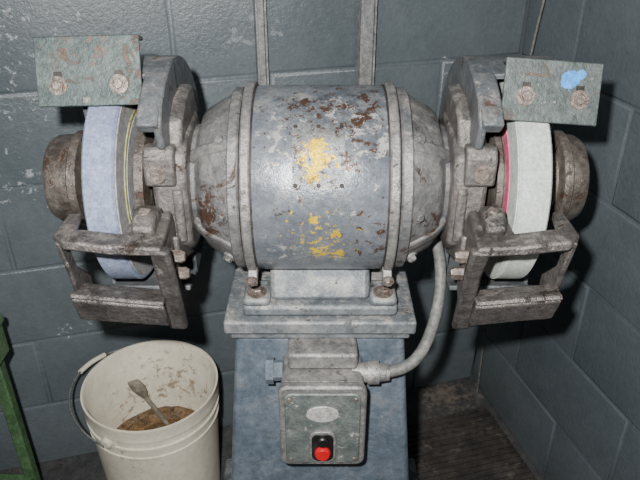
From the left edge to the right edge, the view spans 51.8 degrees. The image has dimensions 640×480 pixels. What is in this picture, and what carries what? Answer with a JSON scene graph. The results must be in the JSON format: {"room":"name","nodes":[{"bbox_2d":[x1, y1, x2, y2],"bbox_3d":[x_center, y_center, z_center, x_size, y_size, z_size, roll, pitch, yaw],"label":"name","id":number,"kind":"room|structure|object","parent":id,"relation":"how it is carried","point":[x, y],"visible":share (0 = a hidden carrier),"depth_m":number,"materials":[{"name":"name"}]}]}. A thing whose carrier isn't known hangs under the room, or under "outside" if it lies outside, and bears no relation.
{"room":"workshop","nodes":[
{"label":"workshop","id":0,"kind":"room"},
{"bbox_2d":[0,0,527,470],"bbox_3d":[-0.893,-0.539,1.133,2.800,2.600,0.124,-8,31,-13],"label":"wall","id":1,"kind":"structure","parent":0,"point":[310,42],"depth_m":1.47,"materials":[{"name":"paint"}]},
{"bbox_2d":[253,0,268,84],"bbox_3d":[-0.121,-0.474,1.322,0.052,2.300,0.031,-8,31,-13],"label":"conduit","id":2,"kind":"object","parent":1,"relation":"attached to","point":[259,6],"visible":0.13,"depth_m":1.35,"materials":[{"name":"metal"}]},
{"bbox_2d":[355,0,376,84],"bbox_3d":[0.098,-0.503,1.371,0.064,2.300,0.039,-8,31,-13],"label":"conduit","id":3,"kind":"object","parent":1,"relation":"attached to","point":[366,9],"visible":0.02,"depth_m":1.40,"materials":[{"name":"metal"}]},
{"bbox_2d":[0,325,543,479],"bbox_3d":[-0.400,1.171,0.823,5.200,0.050,4.400,0,30,0],"label":"floor","id":4,"kind":"structure","parent":0,"point":[456,396],"depth_m":1.90,"materials":[{"name":"concrete"}]},
{"bbox_2d":[0,313,40,479],"bbox_3d":[-0.805,0.477,1.363,0.335,0.611,0.270,0,30,0],"label":"stand","id":5,"kind":"object","parent":4,"relation":"on","point":[8,401],"visible":1,"depth_m":1.44,"materials":[{"name":"metal"}]},
{"bbox_2d":[0,474,33,479],"bbox_3d":[-0.805,0.603,1.436,0.290,0.020,0.220,0,30,0],"label":"shelf","id":6,"kind":"object","parent":5,"relation":"attached to","point":[2,476],"depth_m":1.52,"materials":[{"name":"green metal"}]},
{"bbox_2d":[68,340,219,479],"bbox_3d":[-0.404,0.478,1.595,0.355,0.374,0.334,0,30,0],"label":"plastic bucket","id":7,"kind":"object","parent":4,"relation":"on","point":[132,442],"visible":1,"depth_m":1.57,"materials":[{"name":"plastic"}]},
{"bbox_2d":[127,379,168,424],"bbox_3d":[-0.423,0.402,1.625,0.087,0.154,0.018,0,30,0],"label":"spoon","id":8,"kind":"object","parent":7,"relation":"on","point":[136,386],"visible":0.98,"depth_m":1.60,"materials":[{"name":"white plastic"}]},
{"bbox_2d":[231,338,408,479],"bbox_3d":[0.000,0.401,1.336,0.388,0.730,0.357,0,30,0],"label":"pedestal column","id":9,"kind":"object","parent":4,"relation":"on","point":[256,450],"visible":0.31,"depth_m":1.12,"materials":[{"name":"blue metal"}]},
{"bbox_2d":[239,85,400,268],"bbox_3d":[0.000,-0.095,1.015,0.216,0.280,0.280,0,30,0],"label":"motor","id":10,"kind":"object","parent":9,"relation":"on","point":[347,228],"visible":0.8,"depth_m":0.89,"materials":[{"name":"grey metal"}]},
{"bbox_2d":[153,61,246,266],"bbox_3d":[-0.171,-0.115,1.004,0.122,0.318,0.273,0,30,0],"label":"bell","id":11,"kind":"object","parent":10,"relation":"attached to","point":[213,178],"depth_m":0.91,"materials":[{"name":"grey metal"}]},
{"bbox_2d":[82,55,203,289],"bbox_3d":[-0.272,-0.129,1.073,0.130,0.364,0.232,0,30,0],"label":"shell","id":12,"kind":"object","parent":11,"relation":"attached to","point":[149,63],"depth_m":1.06,"materials":[{"name":"paint"}]},
{"bbox_2d":[81,79,152,278],"bbox_3d":[-0.291,-0.095,1.015,0.043,0.310,0.310,0,30,0],"label":"wheel","id":13,"kind":"object","parent":12,"relation":"in","point":[100,125],"visible":0.31,"depth_m":0.87,"materials":[{"name":"blue stone"}]},
{"bbox_2d":[124,105,137,222],"bbox_3d":[-0.268,-0.095,1.015,0.002,0.224,0.224,0,30,0],"label":"label","id":14,"kind":"object","parent":13,"relation":"attached to","point":[135,109],"visible":0.16,"depth_m":0.92,"materials":[{"name":"yellow paper"}]},
{"bbox_2d":[127,113,137,219],"bbox_3d":[-0.267,-0.095,1.015,0.002,0.210,0.210,0,30,0],"label":"wheel blotter","id":15,"kind":"object","parent":13,"relation":"attached to","point":[134,130],"visible":0.14,"depth_m":0.93,"materials":[{"name":"grey paper"}]},
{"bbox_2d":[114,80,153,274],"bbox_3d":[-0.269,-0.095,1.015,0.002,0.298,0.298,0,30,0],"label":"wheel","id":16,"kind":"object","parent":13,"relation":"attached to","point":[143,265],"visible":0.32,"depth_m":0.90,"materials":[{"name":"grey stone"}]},
{"bbox_2d":[133,130,154,207],"bbox_3d":[-0.238,-0.095,1.015,0.047,0.180,0.180,0,30,0],"label":"flange","id":17,"kind":"object","parent":13,"relation":"attached to","point":[142,193],"depth_m":0.93,"materials":[{"name":"grey metal"}]},
{"bbox_3d":[-0.338,-0.095,1.015,0.064,0.140,0.140,0,30,0],"label":"flange","id":18,"kind":"object","parent":13,"relation":"attached to","visible":0},
{"bbox_2d":[42,130,85,224],"bbox_3d":[-0.371,-0.095,1.015,0.068,0.146,0.146,0,30,0],"label":"spindle cover","id":19,"kind":"object","parent":18,"relation":"attached to","point":[61,168],"visible":0.62,"depth_m":0.95,"materials":[{"name":"metal"}]},
{"bbox_2d":[136,73,162,131],"bbox_3d":[-0.222,-0.181,0.871,0.028,0.060,0.086,0,30,0],"label":"hood","id":20,"kind":"object","parent":12,"relation":"attached to","point":[147,117],"visible":0.96,"depth_m":0.85,"materials":[{"name":"paint"}]},
{"bbox_2d":[142,143,176,185],"bbox_3d":[-0.217,-0.102,0.897,0.042,0.054,0.029,0,30,0],"label":"pad","id":21,"kind":"object","parent":11,"relation":"attached to","point":[151,155],"visible":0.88,"depth_m":0.88,"materials":[{"name":"metal"}]},
{"bbox_2d":[146,165,165,183],"bbox_3d":[-0.220,-0.087,0.884,0.026,0.026,0.012,0,30,0],"label":"bolt","id":22,"kind":"object","parent":21,"relation":"attached to","point":[156,174],"visible":1,"depth_m":0.88,"materials":[{"name":"metal"}]},
{"bbox_2d":[173,235,193,263],"bbox_3d":[-0.203,0.007,0.982,0.010,0.082,0.100,0,30,0],"label":"mount","id":23,"kind":"object","parent":11,"relation":"attached to","point":[178,244],"visible":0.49,"depth_m":0.94,"materials":[{"name":"metal"}]},
{"bbox_2d":[163,211,181,294],"bbox_3d":[-0.210,0.051,0.918,0.013,0.172,0.103,0,30,0],"label":"mounting bracket","id":24,"kind":"object","parent":23,"relation":"attached to","point":[169,242],"visible":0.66,"depth_m":0.91,"materials":[{"name":"metal"}]},
{"bbox_2d":[151,246,187,328],"bbox_3d":[-0.205,0.069,0.898,0.028,0.164,0.062,0,30,0],"label":"rib","id":25,"kind":"object","parent":24,"relation":"attached to","point":[163,264],"visible":0.98,"depth_m":0.89,"materials":[{"name":"metal"}]},
{"bbox_2d":[53,213,171,255],"bbox_3d":[-0.270,-0.011,0.863,0.138,0.029,0.089,0,30,0],"label":"table","id":26,"kind":"object","parent":25,"relation":"on","point":[68,236],"visible":0.91,"depth_m":0.83,"materials":[{"name":"metal"}]},
{"bbox_2d":[131,205,161,235],"bbox_3d":[-0.229,-0.028,0.872,0.031,0.031,0.062,0,30,0],"label":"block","id":27,"kind":"object","parent":26,"relation":"on","point":[146,225],"visible":0.94,"depth_m":0.85,"materials":[{"name":"metal"}]},
{"bbox_2d":[138,208,150,215],"bbox_3d":[-0.229,-0.034,0.862,0.021,0.013,0.020,0,30,0],"label":"bolt","id":28,"kind":"object","parent":27,"relation":"attached to","point":[144,211],"visible":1,"depth_m":0.86,"materials":[{"name":"metal"}]},
{"bbox_2d":[170,247,185,262],"bbox_3d":[-0.197,0.023,0.910,0.021,0.028,0.028,0,30,0],"label":"bolt","id":29,"kind":"object","parent":24,"relation":"attached to","point":[178,256],"visible":0.61,"depth_m":0.90,"materials":[{"name":"metal"}]},
{"bbox_2d":[175,264,190,280],"bbox_3d":[-0.197,0.047,0.942,0.021,0.028,0.028,0,30,0],"label":"bolt","id":30,"kind":"object","parent":24,"relation":"attached to","point":[182,272],"visible":0.62,"depth_m":0.94,"materials":[{"name":"metal"}]},
{"bbox_3d":[-0.272,0.094,0.968,0.120,0.029,0.090,0,30,0],"label":"tray","id":31,"kind":"object","parent":24,"relation":"attached to","visible":0},
{"bbox_2d":[55,241,92,290],"bbox_3d":[-0.332,0.036,0.894,0.008,0.127,0.082,0,30,0],"label":"tool rest arm","id":32,"kind":"object","parent":31,"relation":"attached to","point":[78,277],"visible":0.7,"depth_m":0.88,"materials":[{"name":"metal"}]},
{"bbox_2d":[72,299,170,325],"bbox_3d":[-0.274,0.097,0.912,0.125,0.060,0.024,0,30,0],"label":"tray","id":33,"kind":"object","parent":31,"relation":"attached to","point":[86,309],"visible":1,"depth_m":0.91,"materials":[{"name":"metal"}]},
{"bbox_2d":[70,283,165,305],"bbox_3d":[-0.274,0.075,0.906,0.124,0.025,0.040,0,30,0],"label":"ledge","id":34,"kind":"object","parent":33,"relation":"attached to","point":[96,292],"visible":0.79,"depth_m":0.90,"materials":[{"name":"metal"}]},
{"bbox_2d":[190,140,225,163],"bbox_3d":[-0.156,-0.119,0.918,0.083,0.059,0.027,18,35,29],"label":"rib","id":35,"kind":"object","parent":11,"relation":"attached to","point":[209,148],"visible":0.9,"depth_m":0.90,"materials":[{"name":"grey metal"}]},
{"bbox_2d":[194,217,231,251],"bbox_3d":[-0.157,-0.013,0.956,0.091,0.043,0.026,23,37,34],"label":"rib","id":36,"kind":"object","parent":11,"relation":"attached to","point":[197,222],"visible":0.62,"depth_m":0.95,"materials":[{"name":"grey metal"}]},
{"bbox_2d":[214,134,225,144],"bbox_3d":[-0.134,-0.135,0.895,0.019,0.018,0.019,0,30,0],"label":"bolt","id":37,"kind":"object","parent":11,"relation":"attached to","point":[220,138],"visible":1,"depth_m":0.89,"materials":[{"name":"grey metal"}]},
{"bbox_2d":[216,209,227,223],"bbox_3d":[-0.136,-0.031,0.904,0.020,0.020,0.010,17,34,26],"label":"bolt","id":38,"kind":"object","parent":11,"relation":"attached to","point":[221,215],"visible":1,"depth_m":0.90,"materials":[{"name":"grey metal"}]},
{"bbox_2d":[223,252,233,262],"bbox_3d":[-0.134,0.025,0.976,0.019,0.019,0.018,0,30,0],"label":"bolt","id":39,"kind":"object","parent":11,"relation":"attached to","point":[228,258],"visible":0.96,"depth_m":0.97,"materials":[{"name":"grey metal"}]},
{"bbox_2d":[237,92,244,259],"bbox_3d":[-0.109,-0.095,1.015,0.004,0.272,0.272,0,30,0],"label":"bell gap","id":40,"kind":"object","parent":10,"relation":"attached to","point":[243,92],"visible":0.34,"depth_m":0.89,"materials":[{"name":"metal"}]},
{"bbox_2d":[239,81,259,271],"bbox_3d":[-0.101,-0.095,1.015,0.013,0.291,0.291,0,30,0],"label":"band","id":41,"kind":"object","parent":10,"relation":"attached to","point":[244,140],"visible":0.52,"depth_m":0.89,"materials":[{"name":"grey metal"}]},
{"bbox_2d":[248,267,257,285],"bbox_3d":[-0.100,0.053,0.986,0.014,0.032,0.030,0,30,0],"label":"band lug","id":42,"kind":"object","parent":41,"relation":"attached to","point":[250,273],"visible":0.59,"depth_m":0.98,"materials":[{"name":"grey metal"}]},
{"bbox_2d":[246,276,257,286],"bbox_3d":[-0.100,0.061,0.964,0.017,0.018,0.011,0,30,0],"label":"screw","id":43,"kind":"object","parent":42,"relation":"attached to","point":[251,281],"visible":1,"depth_m":0.96,"materials":[{"name":"metal"}]},
{"bbox_2d":[249,84,260,268],"bbox_3d":[-0.093,-0.095,1.015,0.002,0.280,0.280,0,30,0],"label":"band gap","id":44,"kind":"object","parent":10,"relation":"attached to","point":[257,84],"visible":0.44,"depth_m":0.89,"materials":[{"name":"metal"}]},
{"bbox_2d":[243,280,270,305],"bbox_3d":[-0.098,0.083,1.038,0.042,0.016,0.058,0,30,0],"label":"boss","id":45,"kind":"object","parent":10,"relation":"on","point":[247,300],"visible":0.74,"depth_m":1.02,"materials":[{"name":"paint"}]},
{"bbox_2d":[247,285,266,298],"bbox_3d":[-0.098,0.078,1.023,0.030,0.009,0.030,0,30,0],"label":"bolt","id":46,"kind":"object","parent":45,"relation":"on","point":[258,291],"visible":0.98,"depth_m":1.02,"materials":[{"name":"metal"}]},
{"bbox_2d":[292,123,344,189],"bbox_3d":[-0.002,-0.112,0.883,0.070,0.074,0.057,0,30,0],"label":"nameplate","id":47,"kind":"object","parent":10,"relation":"attached to","point":[318,154],"visible":1,"depth_m":0.88,"materials":[{"name":"metal"}]},
{"bbox_2d":[369,280,396,305],"bbox_3d":[0.098,0.083,1.038,0.042,0.016,0.058,0,30,0],"label":"boss","id":48,"kind":"object","parent":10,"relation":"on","point":[374,300],"visible":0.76,"depth_m":1.02,"materials":[{"name":"paint"}]},
{"bbox_2d":[373,286,392,298],"bbox_3d":[0.098,0.078,1.023,0.030,0.009,0.030,0,30,0],"label":"bolt","id":49,"kind":"object","parent":48,"relation":"on","point":[383,292],"visible":0.97,"depth_m":1.02,"materials":[{"name":"metal"}]},
{"bbox_2d":[379,84,390,268],"bbox_3d":[0.093,-0.095,1.015,0.002,0.280,0.280,0,30,0],"label":"band gap","id":50,"kind":"object","parent":10,"relation":"attached to","point":[381,84],"visible":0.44,"depth_m":0.89,"materials":[{"name":"metal"}]},
{"bbox_2d":[380,81,400,271],"bbox_3d":[0.101,-0.095,1.015,0.013,0.291,0.291,0,30,0],"label":"band","id":51,"kind":"object","parent":10,"relation":"attached to","point":[395,140],"visible":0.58,"depth_m":0.89,"materials":[{"name":"grey metal"}]},
{"bbox_2d":[382,267,391,285],"bbox_3d":[0.100,0.053,0.986,0.014,0.032,0.030,0,30,0],"label":"band lug","id":52,"kind":"object","parent":51,"relation":"attached to","point":[384,273],"visible":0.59,"depth_m":0.98,"materials":[{"name":"grey metal"}]},
{"bbox_2d":[382,276,393,286],"bbox_3d":[0.100,0.061,0.964,0.017,0.018,0.011,0,30,0],"label":"screw","id":53,"kind":"object","parent":52,"relation":"attached to","point":[388,281],"visible":1,"depth_m":0.96,"materials":[{"name":"metal"}]},
{"bbox_2d":[395,92,402,259],"bbox_3d":[0.109,-0.095,1.015,0.004,0.272,0.272,0,30,0],"label":"bell gap","id":54,"kind":"object","parent":10,"relation":"attached to","point":[396,92],"visible":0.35,"depth_m":0.89,"materials":[{"name":"metal"}]},
{"bbox_2d":[393,61,486,266],"bbox_3d":[0.171,-0.115,1.004,0.122,0.318,0.273,0,30,0],"label":"bell","id":55,"kind":"object","parent":10,"relation":"attached to","point":[426,178],"depth_m":0.91,"materials":[{"name":"grey metal"}]},
{"bbox_2d":[406,252,416,262],"bbox_3d":[0.134,0.025,0.976,0.019,0.019,0.018,0,30,0],"label":"bolt","id":56,"kind":"object","parent":55,"relation":"attached to","point":[411,258],"visible":0.97,"depth_m":0.97,"materials":[{"name":"grey metal"}]},
{"bbox_2d":[412,209,424,223],"bbox_3d":[0.136,-0.031,0.904,0.020,0.020,0.010,-17,34,-26],"label":"bolt","id":57,"kind":"object","parent":55,"relation":"attached to","point":[418,215],"visible":1,"depth_m":0.90,"materials":[{"name":"grey metal"}]},
{"bbox_2d":[414,134,425,144],"bbox_3d":[0.134,-0.135,0.895,0.019,0.018,0.019,0,30,0],"label":"bolt","id":58,"kind":"object","parent":55,"relation":"attached to","point":[421,140],"visible":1,"depth_m":0.89,"materials":[{"name":"grey metal"}]},
{"bbox_2d":[408,217,445,251],"bbox_3d":[0.157,-0.013,0.956,0.091,0.043,0.026,-23,37,-34],"label":"rib","id":59,"kind":"object","parent":55,"relation":"attached to","point":[442,222],"visible":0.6,"depth_m":0.95,"materials":[{"name":"grey metal"}]},
{"bbox_2d":[414,140,449,163],"bbox_3d":[0.156,-0.119,0.918,0.083,0.059,0.027,-18,35,-29],"label":"rib","id":60,"kind":"object","parent":55,"relation":"attached to","point":[427,148],"visible":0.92,"depth_m":0.90,"materials":[{"name":"grey metal"}]},
{"bbox_2d":[446,235,465,263],"bbox_3d":[0.203,0.007,0.982,0.010,0.082,0.100,0,30,0],"label":"mount","id":61,"kind":"object","parent":55,"relation":"attached to","point":[461,243],"visible":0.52,"depth_m":0.94,"materials":[{"name":"metal"}]},
{"bbox_2d":[457,211,476,297],"bbox_3d":[0.210,0.050,0.918,0.012,0.172,0.104,0,30,0],"label":"mounting bracket","id":62,"kind":"object","parent":61,"relation":"attached to","point":[470,243],"visible":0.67,"depth_m":0.91,"materials":[{"name":"metal"}]},
{"bbox_2d":[449,264,464,280],"bbox_3d":[0.197,0.047,0.942,0.021,0.028,0.028,0,30,0],"label":"bolt","id":63,"kind":"object","parent":62,"relation":"attached to","point":[456,273],"visible":0.68,"depth_m":0.94,"materials":[{"name":"metal"}]},
{"bbox_2d":[454,247,468,262],"bbox_3d":[0.197,0.023,0.910,0.021,0.028,0.028,0,30,0],"label":"bolt","id":64,"kind":"object","parent":62,"relation":"attached to","point":[460,256],"visible":0.61,"depth_m":0.90,"materials":[{"name":"metal"}]},
{"bbox_2d":[452,247,488,328],"bbox_3d":[0.204,0.069,0.898,0.026,0.163,0.062,0,30,0],"label":"rib","id":65,"kind":"object","parent":62,"relation":"attached to","point":[475,265],"visible":0.99,"depth_m":0.89,"materials":[{"name":"metal"}]},
{"bbox_2d":[469,212,578,256],"bbox_3d":[0.264,-0.011,0.862,0.129,0.031,0.090,0,30,0],"label":"table","id":66,"kind":"object","parent":65,"relation":"on","point":[564,236],"visible":0.94,"depth_m":0.83,"materials":[{"name":"metal"}]},
{"bbox_2d":[477,205,506,235],"bbox_3d":[0.227,-0.028,0.872,0.029,0.032,0.062,0,30,0],"label":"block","id":67,"kind":"object","parent":66,"relation":"on","point":[492,225],"visible":0.95,"depth_m":0.85,"materials":[{"name":"metal"}]},
{"bbox_2d":[487,207,498,214],"bbox_3d":[0.227,-0.034,0.862,0.019,0.013,0.019,25,38,36],"label":"bolt","id":68,"kind":"object","parent":67,"relation":"attached to","point":[494,211],"visible":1,"depth_m":0.86,"materials":[{"name":"metal"}]},
{"bbox_2d":[469,285,548,323],"bbox_3d":[0.267,0.094,0.968,0.112,0.029,0.090,0,30,0],"label":"tray","id":69,"kind":"object","parent":62,"relation":"attached to","point":[525,285],"visible":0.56,"depth_m":1.00,"materials":[{"name":"metal"}]},
{"bbox_2d":[469,300,560,325],"bbox_3d":[0.269,0.098,0.913,0.116,0.058,0.025,0,30,0],"label":"tray","id":70,"kind":"object","parent":69,"relation":"attached to","point":[491,314],"visible":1,"depth_m":0.91,"materials":[{"name":"metal"}]},
{"bbox_2d":[474,284,562,305],"bbox_3d":[0.269,0.076,0.906,0.116,0.024,0.041,0,30,0],"label":"ledge","id":71,"kind":"object","parent":70,"relation":"attached to","point":[536,293],"visible":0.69,"depth_m":0.90,"materials":[{"name":"metal"}]},
{"bbox_2d":[539,242,577,290],"bbox_3d":[0.322,0.036,0.894,0.008,0.126,0.082,0,30,0],"label":"tool rest arm","id":72,"kind":"object","parent":69,"relation":"attached to","point":[553,277],"visible":0.67,"depth_m":0.88,"materials":[{"name":"metal"}]},
{"bbox_2d":[463,143,497,185],"bbox_3d":[0.217,-0.102,0.897,0.042,0.054,0.029,0,30,0],"label":"pad","id":73,"kind":"object","parent":55,"relation":"attached to","point":[488,155],"visible":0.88,"depth_m":0.88,"materials":[{"name":"metal"}]},
{"bbox_2d":[474,165,493,183],"bbox_3d":[0.220,-0.087,0.884,0.026,0.026,0.012,0,30,0],"label":"bolt","id":74,"kind":"object","parent":73,"relation":"attached to","point":[483,174],"visible":1,"depth_m":0.88,"materials":[{"name":"metal"}]},
{"bbox_2d":[438,55,559,289],"bbox_3d":[0.272,-0.129,1.073,0.130,0.364,0.232,0,30,0],"label":"shell","id":75,"kind":"object","parent":55,"relation":"attached to","point":[493,64],"depth_m":0.99,"materials":[{"name":"paint"}]},
{"bbox_2d":[477,73,503,131],"bbox_3d":[0.222,-0.181,0.871,0.028,0.060,0.086,0,30,0],"label":"hood","id":76,"kind":"object","parent":75,"relation":"attached to","point":[492,117],"visible":0.96,"depth_m":0.85,"materials":[{"name":"paint"}]},
{"bbox_2d":[484,79,552,278],"bbox_3d":[0.283,-0.095,1.015,0.043,0.310,0.310,0,30,0],"label":"wheel","id":77,"kind":"object","parent":75,"relation":"in","point":[534,138],"visible":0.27,"depth_m":0.87,"materials":[{"name":"white stone"}]},
{"bbox_2d":[485,132,503,206],"bbox_3d":[0.238,-0.095,1.015,0.047,0.180,0.180,0,30,0],"label":"flange","id":78,"kind":"object","parent":77,"relation":"attached to","point":[495,193],"depth_m":0.94,"materials":[{"name":"grey metal"}]},
{"bbox_2d":[499,132,504,207],"bbox_3d":[0.259,-0.095,1.015,0.002,0.188,0.188,0,30,0],"label":"wheel blotter","id":79,"kind":"object","parent":77,"relation":"attached to","point":[499,132],"visible":0.16,"depth_m":0.93,"materials":[{"name":"paper"}]},
{"bbox_2d":[501,120,509,216],"bbox_3d":[0.260,-0.095,1.015,0.002,0.224,0.224,0,30,0],"label":"label","id":80,"kind":"object","parent":77,"relation":"attached to","point":[504,129],"visible":0.16,"depth_m":0.92,"materials":[{"name":"pink paper"}]},
{"bbox_3d":[0.338,-0.095,1.015,0.064,0.140,0.140,0,30,0],"label":"flange","id":81,"kind":"object","parent":77,"relation":"attached to","visible":0},
{"bbox_2d":[548,130,589,224],"bbox_3d":[0.365,-0.095,1.015,0.056,0.146,0.146,0,30,0],"label":"spindle cover","id":82,"kind":"object","parent":81,"relation":"attached to","point":[571,173],"visible":0.62,"depth_m":0.96,"materials":[{"name":"metal"}]},
{"bbox_3d":[0.301,-0.199,0.871,0.101,0.040,0.032,0,30,0],"label":"bracket","id":83,"kind":"object","parent":75,"relation":"attached to","visible":0},
{"bbox_2d":[502,57,603,125],"bbox_3d":[0.301,-0.193,0.858,0.130,0.083,0.034,1,30,1],"label":"plate","id":84,"kind":"object","parent":83,"relation":"attached to","point":[553,82],"depth_m":0.85,"materials":[{"name":"paint"}]},
{"bbox_2d":[516,86,535,105],"bbox_3d":[0.267,-0.186,0.854,0.025,0.024,0.015,0,30,0],"label":"bolt","id":85,"kind":"object","parent":84,"relation":"attached to","point":[525,96],"visible":1,"depth_m":0.85,"materials":[{"name":"metal"}]},
{"bbox_2d":[570,90,588,109],"bbox_3d":[0.336,-0.181,0.855,0.025,0.024,0.015,0,30,0],"label":"bolt","id":86,"kind":"object","parent":84,"relation":"attached to","point":[579,99],"visible":1,"depth_m":0.85,"materials":[{"name":"metal"}]},
{"bbox_2d":[230,334,409,337],"bbox_3d":[0.000,0.096,1.128,0.282,0.014,0.216,0,30,0],"label":"pedestal cap lip","id":87,"kind":"object","parent":9,"relation":"on","point":[232,335],"depth_m":1.04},
{"bbox_2d":[223,265,416,333],"bbox_3d":[0.000,0.079,1.119,0.298,0.024,0.232,0,30,0],"label":"base plate","id":88,"kind":"object","parent":87,"relation":"on","point":[235,321],"depth_m":1.02,"materials":[{"name":"grey metal"}]},
{"bbox_2d":[243,268,396,315],"bbox_3d":[0.000,0.062,1.104,0.240,0.020,0.196,0,30,0],"label":"motor foot","id":89,"kind":"object","parent":88,"relation":"on","point":[276,307],"depth_m":1.02,"materials":[{"name":"grey metal"}]},
{"bbox_2d":[270,269,369,298],"bbox_3d":[0.000,0.033,1.090,0.156,0.047,0.164,0,30,0],"label":"saddle","id":90,"kind":"object","parent":89,"relation":"on","point":[284,283],"depth_m":1.03,"materials":[{"name":"grey metal"}]},
{"bbox_2d":[281,353,363,383],"bbox_3d":[0.004,0.267,1.068,0.128,0.160,0.074,0,30,0],"label":"switch box","id":91,"kind":"object","parent":9,"relation":"attached to","point":[289,375],"visible":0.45,"depth_m":1.01,"materials":[{"name":"grey metal"}]},
{"bbox_2d":[265,357,282,383],"bbox_3d":[-0.071,0.204,1.032,0.026,0.042,0.042,0,30,0],"label":"plug","id":92,"kind":"object","parent":91,"relation":"attached to","point":[273,368],"visible":0.95,"depth_m":1.02,"materials":[{"name":"paint"}]},
{"bbox_2d":[284,393,360,461],"bbox_3d":[0.004,0.296,1.017,0.116,0.146,0.019,0,30,0],"label":"cover plate","id":93,"kind":"object","parent":91,"relation":"attached to","point":[298,428],"depth_m":1.02,"materials":[{"name":"grey metal"}]},
{"bbox_2d":[306,406,338,422],"bbox_3d":[0.004,0.265,1.003,0.050,0.032,0.003,0,30,0],"label":"label","id":94,"kind":"object","parent":93,"relation":"attached to","point":[322,414],"depth_m":1.00,"materials":[{"name":"silver metal"}]},
{"bbox_2d":[312,434,333,460],"bbox_3d":[0.004,0.325,1.033,0.034,0.058,0.003,0,30,0],"label":"switch bezel","id":95,"kind":"object","parent":93,"relation":"attached to","point":[314,446],"depth_m":1.03,"materials":[{"name":"black plastic"}]},
{"bbox_2d":[287,338,357,368],"bbox_3d":[0.004,0.175,1.033,0.108,0.030,0.052,0,30,0],"label":"box","id":96,"kind":"object","parent":91,"relation":"attached to","point":[303,353],"visible":1,"depth_m":1.01,"materials":[{"name":"grey metal"}]},
{"bbox_2d":[278,382,366,463],"bbox_3d":[0.004,0.288,1.031,0.134,0.166,0.015,0,30,0],"label":"switch box cover","id":97,"kind":"object","parent":91,"relation":"attached to","point":[285,388],"depth_m":0.99,"materials":[{"name":"grey metal"}]},
{"bbox_2d":[352,360,389,384],"bbox_3d":[0.079,0.208,1.034,0.058,0.038,0.038,0,30,0],"label":"fitting","id":98,"kind":"object","parent":91,"relation":"attached to","point":[373,372],"visible":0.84,"depth_m":1.02,"materials":[{"name":"grey metal"}]},
{"bbox_2d":[389,234,446,377],"bbox_3d":[0.157,0.080,1.038,0.073,0.237,0.181,10,31,16],"label":"conduit","id":99,"kind":"object","parent":98,"relation":"attached to","point":[428,337],"visible":0.68,"depth_m":1.06,"materials":[{"name":"grey metal"}]},
{"bbox_2d":[222,458,417,479],"bbox_3d":[0.000,0.720,1.521,0.500,0.032,0.530,0,30,0],"label":"pedestal base","id":100,"kind":"object","parent":4,"relation":"on","point":[228,462],"depth_m":1.71,"materials":[{"name":"grey metal"}]},
{"bbox_2d":[407,407,536,479],"bbox_3d":[0.316,0.740,1.507,0.600,0.010,0.870,-8,31,-13],"label":"rubber floor mat","id":101,"kind":"object","parent":4,"relation":"on","point":[470,444],"visible":0.5,"depth_m":1.79,"materials":[{"name":"brown rubber"}]},
{"bbox_2d":[473,0,639,479],"bbox_3d":[0.907,-0.030,0.251,0.124,2.600,2.800,-8,31,-13],"label":"wall","id":102,"kind":"structure","parent":0,"point":[565,385],"depth_m":1.41,"materials":[{"name":"paint"}]},
{"bbox_2d":[476,0,544,391],"bbox_3d":[0.500,-0.322,1.451,0.027,1.895,0.172,-13,33,-21],"label":"hanging cable","id":103,"kind":"object","parent":102,"relation":"attached to","point":[543,1],"visible":0.38,"depth_m":1.45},
{"bbox_3d":[-0.304,-0.228,0.879,0.101,0.036,0.030,0,30,0],"label":"bracket","id":104,"kind":"object","parent":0,"visible":0},
{"bbox_2d":[33,34,141,106],"bbox_3d":[-0.304,-0.222,0.866,0.140,0.087,0.038,0,30,0],"label":"plate","id":105,"kind":"object","parent":104,"relation":"attached to","point":[88,64],"depth_m":0.86,"materials":[{"name":"paint"}]},
{"bbox_2d":[48,76,67,94],"bbox_3d":[-0.344,-0.202,0.864,0.025,0.024,0.015,0,30,0],"label":"bolt","id":106,"kind":"object","parent":105,"relation":"attached to","point":[57,85],"visible":1,"depth_m":0.86,"materials":[{"name":"metal"}]},
{"bbox_2d":[109,74,128,93],"bbox_3d":[-0.264,-0.204,0.864,0.025,0.024,0.015,0,30,0],"label":"bolt","id":107,"kind":"object","parent":105,"relation":"attached to","point":[118,83],"visible":1,"depth_m":0.86,"materials":[{"name":"metal"}]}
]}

